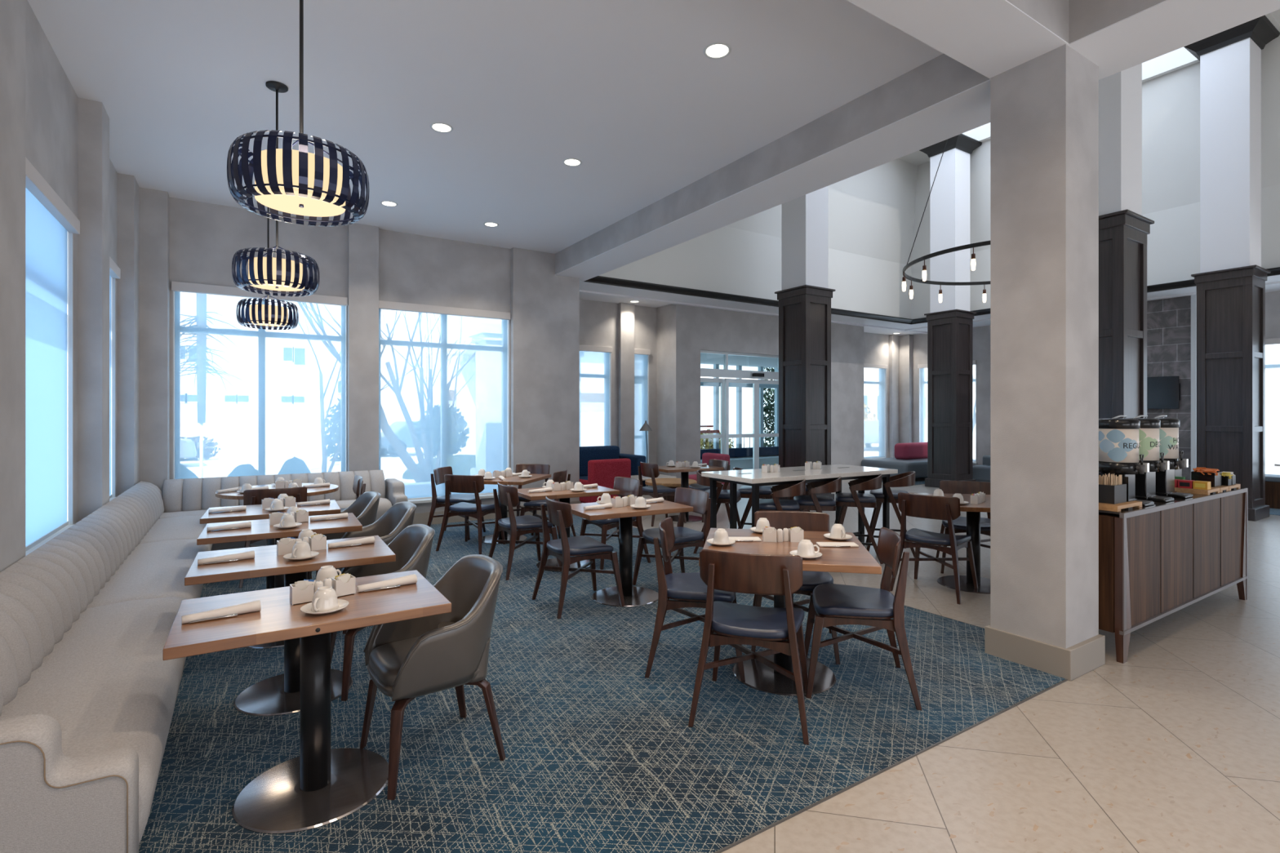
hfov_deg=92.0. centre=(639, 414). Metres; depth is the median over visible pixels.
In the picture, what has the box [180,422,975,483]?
ground
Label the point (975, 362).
roller shade
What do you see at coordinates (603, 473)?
lounge chair
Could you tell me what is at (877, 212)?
wall
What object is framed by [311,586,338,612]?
coffee cup
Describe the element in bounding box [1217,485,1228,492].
serving board
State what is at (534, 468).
dining chair
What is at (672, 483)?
table
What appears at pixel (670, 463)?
coffee cup
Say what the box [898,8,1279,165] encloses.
ceiling
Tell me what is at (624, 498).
salt shaker
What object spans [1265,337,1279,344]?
roller shade
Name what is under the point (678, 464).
caddy
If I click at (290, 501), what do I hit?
caddy
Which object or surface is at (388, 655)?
seat cushion
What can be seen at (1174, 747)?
floor
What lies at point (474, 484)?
dining chair
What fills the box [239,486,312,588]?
dining chair
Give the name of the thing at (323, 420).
bare tree
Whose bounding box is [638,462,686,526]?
dining chair
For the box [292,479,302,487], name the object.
caddy
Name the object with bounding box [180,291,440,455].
apartment building
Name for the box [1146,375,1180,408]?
television
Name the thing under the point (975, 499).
caddy
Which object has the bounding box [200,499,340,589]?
dining table
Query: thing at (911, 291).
bulb
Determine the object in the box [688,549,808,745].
dining chair
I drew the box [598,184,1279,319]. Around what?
wall
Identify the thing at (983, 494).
caddy
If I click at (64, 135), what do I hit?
wall
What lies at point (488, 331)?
porch column
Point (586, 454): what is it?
loveseat
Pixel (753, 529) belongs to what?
saucer
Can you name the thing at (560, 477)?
dining chair
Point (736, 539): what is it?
folded napkin
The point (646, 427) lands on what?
floor lamp
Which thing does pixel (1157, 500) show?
drip tray
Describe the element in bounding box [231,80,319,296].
pendant
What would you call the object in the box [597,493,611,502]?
coffee cup
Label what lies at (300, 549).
coffee cup
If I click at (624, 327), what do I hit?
wall
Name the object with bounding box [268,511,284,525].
caddy
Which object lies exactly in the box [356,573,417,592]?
rolled napkin
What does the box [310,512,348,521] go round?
rolled napkin
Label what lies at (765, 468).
caddy
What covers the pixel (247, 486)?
coffee cup
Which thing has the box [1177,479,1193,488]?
box
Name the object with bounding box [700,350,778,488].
door
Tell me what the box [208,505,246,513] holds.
roll
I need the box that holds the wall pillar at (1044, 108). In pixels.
[990,44,1098,648]
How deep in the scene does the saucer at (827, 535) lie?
3.71 m
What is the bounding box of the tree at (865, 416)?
[863,403,876,445]
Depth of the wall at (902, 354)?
16.12 m
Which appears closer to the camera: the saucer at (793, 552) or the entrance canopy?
the saucer at (793, 552)
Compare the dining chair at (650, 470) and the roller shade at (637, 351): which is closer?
the dining chair at (650, 470)
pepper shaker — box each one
[302,537,309,543]
[323,577,332,586]
[782,528,788,541]
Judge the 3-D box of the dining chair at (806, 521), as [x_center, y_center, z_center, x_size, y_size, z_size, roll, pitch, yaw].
[0.991,1.079,4.015,0.558,0.835,0.564,0,0,11]
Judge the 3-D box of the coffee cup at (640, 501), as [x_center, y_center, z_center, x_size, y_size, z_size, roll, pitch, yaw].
[0.004,0.704,4.965,0.095,0.083,0.105,0,0,1]
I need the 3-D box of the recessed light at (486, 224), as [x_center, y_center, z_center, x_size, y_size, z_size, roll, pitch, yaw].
[-1.893,-2.417,7.864,0.188,0.006,0.188,0,0,-33]
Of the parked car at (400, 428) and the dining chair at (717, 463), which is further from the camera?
the parked car at (400, 428)
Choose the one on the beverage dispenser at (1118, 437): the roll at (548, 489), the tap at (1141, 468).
the tap at (1141, 468)
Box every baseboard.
[412,501,581,524]
[984,624,1105,680]
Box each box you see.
[1174,475,1185,479]
[1174,479,1180,487]
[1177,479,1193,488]
[1192,480,1210,489]
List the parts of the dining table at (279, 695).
post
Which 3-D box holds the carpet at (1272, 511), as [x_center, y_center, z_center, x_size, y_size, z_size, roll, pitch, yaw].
[11.466,1.497,7.777,1.800,0.006,5.700,0,0,-33]
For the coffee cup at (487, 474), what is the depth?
7.12 m
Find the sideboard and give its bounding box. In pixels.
[1098,487,1248,663]
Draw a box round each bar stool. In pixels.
[693,470,742,553]
[733,466,772,528]
[759,479,805,511]
[779,466,809,511]
[793,476,841,512]
[835,473,883,564]
[865,471,915,557]
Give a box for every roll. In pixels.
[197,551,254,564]
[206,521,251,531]
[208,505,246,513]
[215,487,241,493]
[239,486,268,490]
[297,498,329,506]
[303,482,329,488]
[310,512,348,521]
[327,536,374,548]
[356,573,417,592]
[498,475,506,480]
[511,471,530,475]
[528,487,552,493]
[583,483,598,488]
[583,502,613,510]
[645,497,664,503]
[698,462,706,466]
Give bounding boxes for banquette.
[0,470,408,852]
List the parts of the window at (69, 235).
sill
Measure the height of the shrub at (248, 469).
0.952 m
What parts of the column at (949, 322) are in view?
panelled casing, crown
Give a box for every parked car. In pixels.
[180,438,197,457]
[380,420,448,457]
[863,419,879,447]
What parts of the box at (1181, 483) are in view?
printed panel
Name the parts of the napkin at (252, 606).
knife handle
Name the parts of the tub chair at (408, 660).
leg, leg, leg, leg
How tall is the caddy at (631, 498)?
0.084 m
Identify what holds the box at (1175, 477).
on the serving board at (1213, 490)
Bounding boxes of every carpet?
[138,514,1065,852]
[881,480,924,484]
[1269,507,1279,515]
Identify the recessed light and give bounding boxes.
[380,200,397,206]
[430,122,453,133]
[483,222,498,226]
[562,158,582,166]
[702,41,731,58]
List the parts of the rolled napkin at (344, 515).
knife handle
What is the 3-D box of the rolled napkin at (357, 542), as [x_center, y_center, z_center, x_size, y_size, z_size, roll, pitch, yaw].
[-1.648,0.731,3.533,0.240,0.039,0.067,0,0,-37]
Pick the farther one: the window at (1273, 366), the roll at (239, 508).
the window at (1273, 366)
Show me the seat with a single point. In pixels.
(910, 456)
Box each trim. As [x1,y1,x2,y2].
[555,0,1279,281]
[579,281,1279,333]
[583,275,912,324]
[713,679,1067,852]
[911,266,1279,324]
[1191,294,1196,471]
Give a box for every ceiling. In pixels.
[27,0,943,253]
[579,275,1279,335]
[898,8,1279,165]
[918,13,1279,152]
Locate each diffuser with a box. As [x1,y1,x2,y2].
[248,321,286,326]
[249,281,304,291]
[254,189,345,217]
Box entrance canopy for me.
[447,328,641,455]
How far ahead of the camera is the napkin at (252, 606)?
2.27 m
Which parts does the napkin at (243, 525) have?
knife handle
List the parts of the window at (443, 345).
sill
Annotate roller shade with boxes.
[25,156,79,551]
[109,256,120,498]
[171,280,347,306]
[378,300,510,500]
[579,345,612,352]
[634,348,650,355]
[863,363,887,458]
[917,360,977,462]
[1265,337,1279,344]
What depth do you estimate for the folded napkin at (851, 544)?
3.50 m
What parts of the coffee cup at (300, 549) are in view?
handle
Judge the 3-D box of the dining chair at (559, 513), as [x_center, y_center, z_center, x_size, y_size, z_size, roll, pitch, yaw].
[-0.492,1.079,4.895,0.564,0.835,0.558,0,0,-30]
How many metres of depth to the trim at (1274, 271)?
10.39 m
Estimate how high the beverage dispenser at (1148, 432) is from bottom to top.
0.590 m
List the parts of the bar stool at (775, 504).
leg, leg, seat, seat frame, backrest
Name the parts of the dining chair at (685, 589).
leg, leg, backrest, seat frame, seat, leg, leg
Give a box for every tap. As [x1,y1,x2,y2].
[1136,464,1145,474]
[1156,452,1165,471]
[1176,450,1184,468]
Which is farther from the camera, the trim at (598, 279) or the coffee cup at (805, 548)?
the trim at (598, 279)
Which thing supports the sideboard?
on the floor
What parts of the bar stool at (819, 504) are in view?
leg, seat, leg, seat frame, backrest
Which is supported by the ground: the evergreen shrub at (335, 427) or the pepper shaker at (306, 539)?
the evergreen shrub at (335, 427)
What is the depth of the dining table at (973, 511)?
5.40 m
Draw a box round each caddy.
[261,497,274,509]
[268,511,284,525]
[275,480,284,488]
[276,537,295,555]
[283,496,295,506]
[289,579,315,605]
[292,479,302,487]
[294,509,308,522]
[308,533,326,551]
[331,573,355,597]
[493,470,501,477]
[505,469,511,476]
[551,482,560,491]
[564,480,573,489]
[611,496,622,507]
[626,494,636,505]
[675,461,682,467]
[684,461,689,466]
[761,463,768,472]
[762,526,776,542]
[773,463,779,472]
[788,526,804,542]
[804,461,812,469]
[815,461,822,469]
[970,493,981,504]
[976,491,985,502]
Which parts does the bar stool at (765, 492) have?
backrest, leg, leg, seat, seat frame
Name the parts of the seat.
seat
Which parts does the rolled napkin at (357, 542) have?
knife handle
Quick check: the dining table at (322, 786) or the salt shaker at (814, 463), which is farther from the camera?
the salt shaker at (814, 463)
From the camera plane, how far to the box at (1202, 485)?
4.61 m
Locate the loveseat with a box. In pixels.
[579,445,645,486]
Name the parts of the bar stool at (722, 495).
leg, backrest, seat, leg, leg, seat frame, leg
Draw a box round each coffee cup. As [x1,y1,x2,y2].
[237,483,252,492]
[270,498,284,510]
[275,476,284,484]
[277,493,288,498]
[280,513,295,526]
[286,506,301,513]
[288,482,298,488]
[290,540,311,558]
[297,528,316,540]
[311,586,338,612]
[314,477,324,484]
[315,565,341,582]
[478,469,485,475]
[484,471,492,478]
[521,470,528,476]
[542,480,554,487]
[573,481,583,490]
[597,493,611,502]
[634,497,646,506]
[666,460,674,465]
[692,461,698,466]
[712,528,728,543]
[755,517,769,531]
[796,539,819,556]
[830,524,845,538]
[933,488,943,496]
[952,493,964,502]
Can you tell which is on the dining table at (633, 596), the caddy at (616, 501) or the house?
the caddy at (616, 501)
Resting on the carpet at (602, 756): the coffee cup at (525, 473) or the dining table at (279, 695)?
the dining table at (279, 695)
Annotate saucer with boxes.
[264,506,288,511]
[273,522,302,528]
[283,551,319,559]
[300,599,348,614]
[569,488,586,491]
[630,504,650,508]
[706,538,735,545]
[750,527,762,533]
[789,550,822,558]
[823,533,852,540]
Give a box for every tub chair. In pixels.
[307,491,381,579]
[330,524,435,701]
[335,501,416,634]
[360,554,505,800]
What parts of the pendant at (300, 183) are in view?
lamp shade, rod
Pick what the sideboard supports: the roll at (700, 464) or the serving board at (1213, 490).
the serving board at (1213, 490)
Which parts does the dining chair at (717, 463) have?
seat, backrest, leg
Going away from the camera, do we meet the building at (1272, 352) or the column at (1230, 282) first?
the column at (1230, 282)
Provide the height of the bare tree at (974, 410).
5.237 m
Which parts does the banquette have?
arm, arm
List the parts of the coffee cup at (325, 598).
handle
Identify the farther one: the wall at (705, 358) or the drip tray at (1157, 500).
the wall at (705, 358)
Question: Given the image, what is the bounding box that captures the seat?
[861,442,927,481]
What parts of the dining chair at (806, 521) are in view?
leg, leg, seat frame, backrest, seat, leg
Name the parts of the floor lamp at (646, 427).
lamp shade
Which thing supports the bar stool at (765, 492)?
on the floor
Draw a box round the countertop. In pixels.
[1098,487,1244,514]
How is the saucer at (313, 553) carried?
on the dining table at (279, 695)
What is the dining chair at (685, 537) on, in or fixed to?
on the carpet at (602, 756)
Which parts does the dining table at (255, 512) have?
post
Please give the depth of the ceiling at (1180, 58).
10.08 m
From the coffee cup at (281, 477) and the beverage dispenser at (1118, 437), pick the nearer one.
the beverage dispenser at (1118, 437)
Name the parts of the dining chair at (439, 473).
leg, backrest, seat frame, seat, leg, leg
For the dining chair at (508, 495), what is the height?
0.835 m
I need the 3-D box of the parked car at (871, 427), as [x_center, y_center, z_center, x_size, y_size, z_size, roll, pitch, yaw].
[11.321,0.940,29.016,1.740,1.379,4.295,0,0,29]
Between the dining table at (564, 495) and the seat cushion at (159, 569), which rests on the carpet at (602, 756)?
the dining table at (564, 495)
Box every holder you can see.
[1098,482,1126,504]
[1106,475,1133,502]
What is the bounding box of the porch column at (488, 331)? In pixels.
[467,317,502,490]
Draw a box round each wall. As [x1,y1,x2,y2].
[0,0,169,572]
[169,197,579,513]
[403,481,453,495]
[579,298,656,486]
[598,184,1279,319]
[634,353,778,459]
[656,303,863,478]
[725,35,1279,266]
[863,290,1279,466]
[1146,295,1191,479]
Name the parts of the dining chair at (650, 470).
leg, backrest, leg, seat frame, seat, leg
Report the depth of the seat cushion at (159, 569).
3.97 m
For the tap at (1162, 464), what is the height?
0.128 m
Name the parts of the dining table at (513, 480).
post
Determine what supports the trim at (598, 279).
attached to the wall at (726, 260)
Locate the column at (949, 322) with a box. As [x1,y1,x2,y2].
[920,133,982,488]
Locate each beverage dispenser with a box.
[1098,415,1154,506]
[1124,415,1173,502]
[1153,415,1192,498]
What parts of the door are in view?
panel, panel, panel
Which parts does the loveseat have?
seat, backrest, arm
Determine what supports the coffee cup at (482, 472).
on the saucer
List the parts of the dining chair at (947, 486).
leg, leg, backrest, seat, seat frame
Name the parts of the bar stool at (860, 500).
leg, leg, seat, seat frame, foot rail, leg, backrest, leg, foot rail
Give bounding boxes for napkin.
[181,600,261,624]
[728,537,761,542]
[816,542,858,547]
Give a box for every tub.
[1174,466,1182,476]
[1191,466,1222,487]
[1222,471,1232,485]
[1223,471,1235,484]
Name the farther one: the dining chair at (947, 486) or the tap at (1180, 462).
the dining chair at (947, 486)
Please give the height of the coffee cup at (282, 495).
0.083 m
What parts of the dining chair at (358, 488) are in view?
backrest, leg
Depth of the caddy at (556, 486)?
6.07 m
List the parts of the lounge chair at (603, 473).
arm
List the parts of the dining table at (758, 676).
post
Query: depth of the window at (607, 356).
11.65 m
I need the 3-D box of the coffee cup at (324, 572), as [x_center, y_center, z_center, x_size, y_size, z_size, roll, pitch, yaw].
[-1.363,0.704,2.695,0.095,0.083,0.105,0,0,-16]
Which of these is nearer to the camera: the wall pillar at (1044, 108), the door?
the wall pillar at (1044, 108)
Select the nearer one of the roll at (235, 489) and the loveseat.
the roll at (235, 489)
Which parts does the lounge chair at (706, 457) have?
seat, backrest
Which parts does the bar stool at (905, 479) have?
leg, leg, seat frame, foot rail, seat, leg, backrest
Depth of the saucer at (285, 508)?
4.79 m
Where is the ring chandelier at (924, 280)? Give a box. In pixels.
[902,138,990,302]
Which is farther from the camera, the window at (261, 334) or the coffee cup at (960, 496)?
the window at (261, 334)
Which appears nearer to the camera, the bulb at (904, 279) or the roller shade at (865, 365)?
the bulb at (904, 279)
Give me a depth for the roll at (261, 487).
6.08 m
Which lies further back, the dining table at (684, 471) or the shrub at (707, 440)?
the shrub at (707, 440)
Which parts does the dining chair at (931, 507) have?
leg, leg, backrest, seat frame, seat, leg, leg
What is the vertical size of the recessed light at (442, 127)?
0.006 m
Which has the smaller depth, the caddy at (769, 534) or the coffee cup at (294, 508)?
the caddy at (769, 534)
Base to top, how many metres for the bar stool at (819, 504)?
0.884 m
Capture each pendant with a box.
[226,0,368,226]
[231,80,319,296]
[235,206,298,329]
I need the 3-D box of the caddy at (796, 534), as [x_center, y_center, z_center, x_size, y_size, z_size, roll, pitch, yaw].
[0.923,0.708,3.661,0.077,0.084,0.057,0,0,-1]
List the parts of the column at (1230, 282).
panelled casing, crown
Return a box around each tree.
[180,293,251,478]
[286,302,453,472]
[297,302,475,482]
[863,403,876,445]
[924,368,975,430]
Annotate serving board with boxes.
[1098,500,1142,511]
[1174,487,1220,495]
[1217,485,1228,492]
[1225,484,1240,490]
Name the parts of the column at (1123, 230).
panelled casing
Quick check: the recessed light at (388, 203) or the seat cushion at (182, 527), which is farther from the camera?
the recessed light at (388, 203)
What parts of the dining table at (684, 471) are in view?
post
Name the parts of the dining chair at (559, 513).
leg, backrest, leg, seat frame, seat, leg, leg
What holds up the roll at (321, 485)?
on the dining table at (311, 491)
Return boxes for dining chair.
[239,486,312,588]
[340,475,365,511]
[426,466,485,540]
[435,474,506,554]
[488,482,561,580]
[507,463,555,526]
[516,468,576,540]
[532,496,624,618]
[579,476,650,569]
[632,487,711,585]
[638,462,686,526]
[644,516,745,681]
[688,459,729,522]
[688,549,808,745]
[751,511,839,664]
[804,527,921,710]
[889,492,977,604]
[935,480,990,573]
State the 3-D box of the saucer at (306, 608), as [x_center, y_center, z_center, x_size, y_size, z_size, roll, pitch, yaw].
[-1.205,0.740,2.364,0.166,0.020,0.166,0,0,-33]
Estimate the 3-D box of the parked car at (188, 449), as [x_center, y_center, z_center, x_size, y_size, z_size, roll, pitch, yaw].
[-15.825,0.940,18.361,4.295,1.379,1.740,0,0,-38]
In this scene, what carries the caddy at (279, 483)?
on the dining table at (311, 491)
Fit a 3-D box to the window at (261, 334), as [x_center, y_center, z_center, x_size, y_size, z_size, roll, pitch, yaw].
[-4.502,-0.145,7.434,1.835,2.670,0.226,0,0,-33]
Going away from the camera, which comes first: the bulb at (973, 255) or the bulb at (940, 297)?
the bulb at (973, 255)
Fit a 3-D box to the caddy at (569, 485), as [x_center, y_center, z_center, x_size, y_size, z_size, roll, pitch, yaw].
[-0.716,0.708,6.198,0.057,0.084,0.077,0,0,44]
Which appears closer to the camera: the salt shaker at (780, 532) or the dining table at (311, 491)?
the salt shaker at (780, 532)
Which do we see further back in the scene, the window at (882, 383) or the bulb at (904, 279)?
the window at (882, 383)
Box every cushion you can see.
[0,596,186,844]
[86,538,210,608]
[138,515,213,551]
[160,509,266,551]
[369,636,418,686]
[700,446,778,458]
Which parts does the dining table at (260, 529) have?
post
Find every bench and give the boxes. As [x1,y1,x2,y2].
[700,446,778,470]
[1265,474,1279,509]
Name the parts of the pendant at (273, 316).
rod, lamp shade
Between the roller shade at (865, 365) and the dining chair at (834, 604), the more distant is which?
the roller shade at (865, 365)
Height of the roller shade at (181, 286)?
2.630 m
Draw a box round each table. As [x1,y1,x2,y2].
[162,569,451,834]
[184,535,395,716]
[196,512,362,648]
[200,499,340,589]
[215,483,338,499]
[477,472,551,544]
[517,485,619,572]
[546,478,693,607]
[631,474,675,480]
[644,478,697,502]
[658,464,723,522]
[698,528,881,696]
[701,464,897,546]
[908,493,990,594]
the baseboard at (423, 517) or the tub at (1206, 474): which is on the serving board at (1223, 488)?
the tub at (1206, 474)
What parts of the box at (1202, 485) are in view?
printed panel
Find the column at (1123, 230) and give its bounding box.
[1098,62,1154,418]
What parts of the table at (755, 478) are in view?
leg, leg, leg, leg, leg, leg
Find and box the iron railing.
[703,433,765,448]
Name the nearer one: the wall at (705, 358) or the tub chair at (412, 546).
the tub chair at (412, 546)
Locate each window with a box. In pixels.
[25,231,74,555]
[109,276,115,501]
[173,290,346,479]
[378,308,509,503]
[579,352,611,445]
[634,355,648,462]
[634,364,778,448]
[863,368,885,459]
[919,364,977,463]
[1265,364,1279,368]
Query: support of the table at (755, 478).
on the floor
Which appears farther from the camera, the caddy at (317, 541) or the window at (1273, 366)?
the window at (1273, 366)
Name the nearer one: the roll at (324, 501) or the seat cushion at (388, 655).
the seat cushion at (388, 655)
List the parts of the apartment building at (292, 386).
pane, pane, pane, pane, pane, pane, pane, pane, pane, pane, pane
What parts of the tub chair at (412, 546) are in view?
leg, leg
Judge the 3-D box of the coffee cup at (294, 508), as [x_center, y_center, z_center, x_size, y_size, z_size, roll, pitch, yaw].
[-2.486,0.704,4.437,0.095,0.083,0.105,0,0,-16]
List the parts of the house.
pane, pane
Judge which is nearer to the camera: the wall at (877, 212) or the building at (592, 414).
the wall at (877, 212)
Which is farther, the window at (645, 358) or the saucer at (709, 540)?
the window at (645, 358)
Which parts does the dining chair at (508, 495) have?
leg, backrest, leg, seat frame, seat, leg, leg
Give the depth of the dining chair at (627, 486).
6.26 m
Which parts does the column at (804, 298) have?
panelled casing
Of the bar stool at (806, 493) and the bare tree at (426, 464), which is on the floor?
the bar stool at (806, 493)
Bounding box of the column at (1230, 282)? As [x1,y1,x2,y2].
[1183,14,1279,521]
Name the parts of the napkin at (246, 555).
knife handle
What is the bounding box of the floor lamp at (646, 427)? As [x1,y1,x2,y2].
[639,420,653,495]
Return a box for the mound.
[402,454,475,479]
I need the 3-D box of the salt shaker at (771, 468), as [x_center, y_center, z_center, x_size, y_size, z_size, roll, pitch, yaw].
[1.342,0.549,6.286,0.034,0.077,0.034,0,0,29]
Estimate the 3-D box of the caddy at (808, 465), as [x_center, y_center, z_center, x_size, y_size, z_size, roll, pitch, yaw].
[1.813,0.546,6.654,0.057,0.084,0.077,0,0,29]
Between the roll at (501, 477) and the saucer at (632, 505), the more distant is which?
the roll at (501, 477)
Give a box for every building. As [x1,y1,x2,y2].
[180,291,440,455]
[448,400,604,436]
[973,343,1279,462]
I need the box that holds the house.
[764,367,927,439]
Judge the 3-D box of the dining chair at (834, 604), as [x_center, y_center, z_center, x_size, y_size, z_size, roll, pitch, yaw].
[1.206,1.079,3.450,0.564,0.835,0.558,0,0,12]
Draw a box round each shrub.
[180,435,221,461]
[180,463,198,479]
[227,463,257,476]
[277,456,311,474]
[324,397,340,461]
[413,404,469,457]
[700,428,734,448]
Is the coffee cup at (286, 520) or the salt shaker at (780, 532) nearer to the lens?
the salt shaker at (780, 532)
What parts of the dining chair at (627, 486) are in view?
leg, leg, seat frame, seat, backrest, leg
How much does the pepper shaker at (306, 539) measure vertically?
0.077 m
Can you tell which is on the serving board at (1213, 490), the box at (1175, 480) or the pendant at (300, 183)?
the box at (1175, 480)
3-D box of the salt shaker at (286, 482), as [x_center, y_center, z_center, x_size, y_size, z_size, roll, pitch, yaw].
[-3.602,0.712,6.299,0.034,0.077,0.034,0,0,-36]
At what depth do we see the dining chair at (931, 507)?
5.15 m
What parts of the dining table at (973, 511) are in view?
post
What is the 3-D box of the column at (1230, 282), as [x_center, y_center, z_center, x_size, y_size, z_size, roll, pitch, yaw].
[8.741,-2.035,9.153,0.870,7.070,0.870,0,0,-33]
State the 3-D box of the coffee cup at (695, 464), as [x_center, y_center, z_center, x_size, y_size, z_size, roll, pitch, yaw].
[0.789,0.710,8.797,0.095,0.083,0.105,0,0,1]
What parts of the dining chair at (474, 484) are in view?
leg, backrest, leg, seat frame, seat, leg, leg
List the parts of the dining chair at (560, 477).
leg, leg, seat frame, seat, leg, backrest, leg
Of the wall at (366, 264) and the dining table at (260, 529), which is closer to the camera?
the dining table at (260, 529)
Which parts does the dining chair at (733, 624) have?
leg, leg, seat frame, backrest, seat, leg, leg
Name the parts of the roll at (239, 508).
knife handle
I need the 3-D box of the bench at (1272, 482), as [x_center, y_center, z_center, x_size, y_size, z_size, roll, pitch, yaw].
[10.677,1.244,9.469,0.600,0.500,2.100,0,0,-33]
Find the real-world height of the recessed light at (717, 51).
0.006 m
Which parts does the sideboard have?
panel, leg, leg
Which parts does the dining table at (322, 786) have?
post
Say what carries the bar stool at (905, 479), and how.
on the floor
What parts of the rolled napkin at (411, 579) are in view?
knife handle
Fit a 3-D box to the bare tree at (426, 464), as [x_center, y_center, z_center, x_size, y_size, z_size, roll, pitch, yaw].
[-4.881,-1.479,12.122,6.177,6.324,3.300,0,0,-20]
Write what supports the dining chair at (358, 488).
on the carpet at (602, 756)
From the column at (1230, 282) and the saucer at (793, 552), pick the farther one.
the column at (1230, 282)
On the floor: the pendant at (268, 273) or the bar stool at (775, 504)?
the bar stool at (775, 504)
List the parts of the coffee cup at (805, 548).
handle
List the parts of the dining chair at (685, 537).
leg, seat, seat frame, leg, backrest, leg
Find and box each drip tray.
[1142,501,1154,506]
[1148,497,1173,502]
[1168,493,1192,498]
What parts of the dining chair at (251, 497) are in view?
leg, seat frame, backrest, leg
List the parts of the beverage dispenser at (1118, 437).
tank, lid, lid handle, tap handle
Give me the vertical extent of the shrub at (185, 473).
1.006 m
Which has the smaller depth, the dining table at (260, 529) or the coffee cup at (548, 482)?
the dining table at (260, 529)
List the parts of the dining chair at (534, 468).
leg, backrest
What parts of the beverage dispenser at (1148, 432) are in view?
lid handle, lid, tank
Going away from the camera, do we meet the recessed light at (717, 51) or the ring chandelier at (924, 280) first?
the recessed light at (717, 51)
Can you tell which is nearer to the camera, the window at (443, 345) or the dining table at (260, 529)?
the dining table at (260, 529)
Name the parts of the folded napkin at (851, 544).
knife handle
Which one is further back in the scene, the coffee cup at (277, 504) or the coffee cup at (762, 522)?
the coffee cup at (277, 504)
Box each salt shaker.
[284,480,288,488]
[313,580,323,595]
[560,482,564,490]
[622,497,626,506]
[769,464,773,472]
[777,528,782,542]
[813,462,816,469]
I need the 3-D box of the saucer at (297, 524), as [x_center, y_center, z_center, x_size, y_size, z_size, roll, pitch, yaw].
[-2.337,0.740,4.102,0.166,0.020,0.166,0,0,-33]
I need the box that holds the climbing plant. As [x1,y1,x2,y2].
[763,367,774,446]
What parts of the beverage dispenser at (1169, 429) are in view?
lid, tank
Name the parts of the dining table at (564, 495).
post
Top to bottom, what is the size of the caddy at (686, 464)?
0.084 m
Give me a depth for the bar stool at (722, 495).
6.63 m
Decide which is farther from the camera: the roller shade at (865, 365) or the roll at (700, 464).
the roller shade at (865, 365)
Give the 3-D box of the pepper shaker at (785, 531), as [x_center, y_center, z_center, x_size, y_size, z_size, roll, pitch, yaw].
[0.865,0.712,3.667,0.034,0.077,0.034,0,0,5]
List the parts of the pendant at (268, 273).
lamp shade, rod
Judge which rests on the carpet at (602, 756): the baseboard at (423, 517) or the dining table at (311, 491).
the dining table at (311, 491)
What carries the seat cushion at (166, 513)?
on the banquette
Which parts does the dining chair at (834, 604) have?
leg, leg, seat, seat frame, backrest, leg, leg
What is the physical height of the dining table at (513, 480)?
0.744 m
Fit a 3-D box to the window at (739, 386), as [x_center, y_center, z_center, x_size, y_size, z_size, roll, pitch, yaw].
[1.623,0.125,15.195,4.952,2.751,0.102,0,0,-33]
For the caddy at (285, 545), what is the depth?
3.32 m
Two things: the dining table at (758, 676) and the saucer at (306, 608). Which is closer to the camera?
the saucer at (306, 608)
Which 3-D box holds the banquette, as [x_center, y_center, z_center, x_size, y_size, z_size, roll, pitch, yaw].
[-2.569,1.099,4.695,2.603,0.790,6.240,0,0,-33]
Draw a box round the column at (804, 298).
[774,186,835,499]
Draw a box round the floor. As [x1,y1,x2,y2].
[581,479,1279,852]
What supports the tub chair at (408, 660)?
on the carpet at (602, 756)
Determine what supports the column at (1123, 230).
on the floor
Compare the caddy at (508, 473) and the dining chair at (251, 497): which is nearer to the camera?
the dining chair at (251, 497)
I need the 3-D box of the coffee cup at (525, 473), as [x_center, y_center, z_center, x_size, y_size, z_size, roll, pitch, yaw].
[-1.373,0.704,7.379,0.095,0.083,0.105,0,0,-39]
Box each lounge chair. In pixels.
[579,458,631,502]
[688,453,729,484]
[973,455,990,482]
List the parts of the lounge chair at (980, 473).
seat, backrest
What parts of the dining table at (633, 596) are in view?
post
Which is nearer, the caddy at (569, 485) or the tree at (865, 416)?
the caddy at (569, 485)
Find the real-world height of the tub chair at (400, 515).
0.825 m
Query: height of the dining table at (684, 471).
0.744 m
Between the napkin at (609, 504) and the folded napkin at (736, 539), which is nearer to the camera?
the folded napkin at (736, 539)
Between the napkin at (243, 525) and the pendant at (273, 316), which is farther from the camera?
the pendant at (273, 316)
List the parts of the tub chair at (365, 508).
leg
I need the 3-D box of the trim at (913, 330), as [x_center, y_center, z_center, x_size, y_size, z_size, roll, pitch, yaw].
[6.711,-2.090,7.410,10.500,0.040,13.620,0,0,-33]
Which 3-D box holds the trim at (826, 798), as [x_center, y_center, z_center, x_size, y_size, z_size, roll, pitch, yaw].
[0.300,1.496,2.134,5.010,0.007,0.007,0,0,-33]
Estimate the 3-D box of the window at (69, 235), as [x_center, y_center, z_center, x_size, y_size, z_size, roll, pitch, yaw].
[-3.777,-0.295,3.796,0.226,2.290,1.830,0,0,-33]
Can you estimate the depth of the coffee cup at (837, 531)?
3.69 m

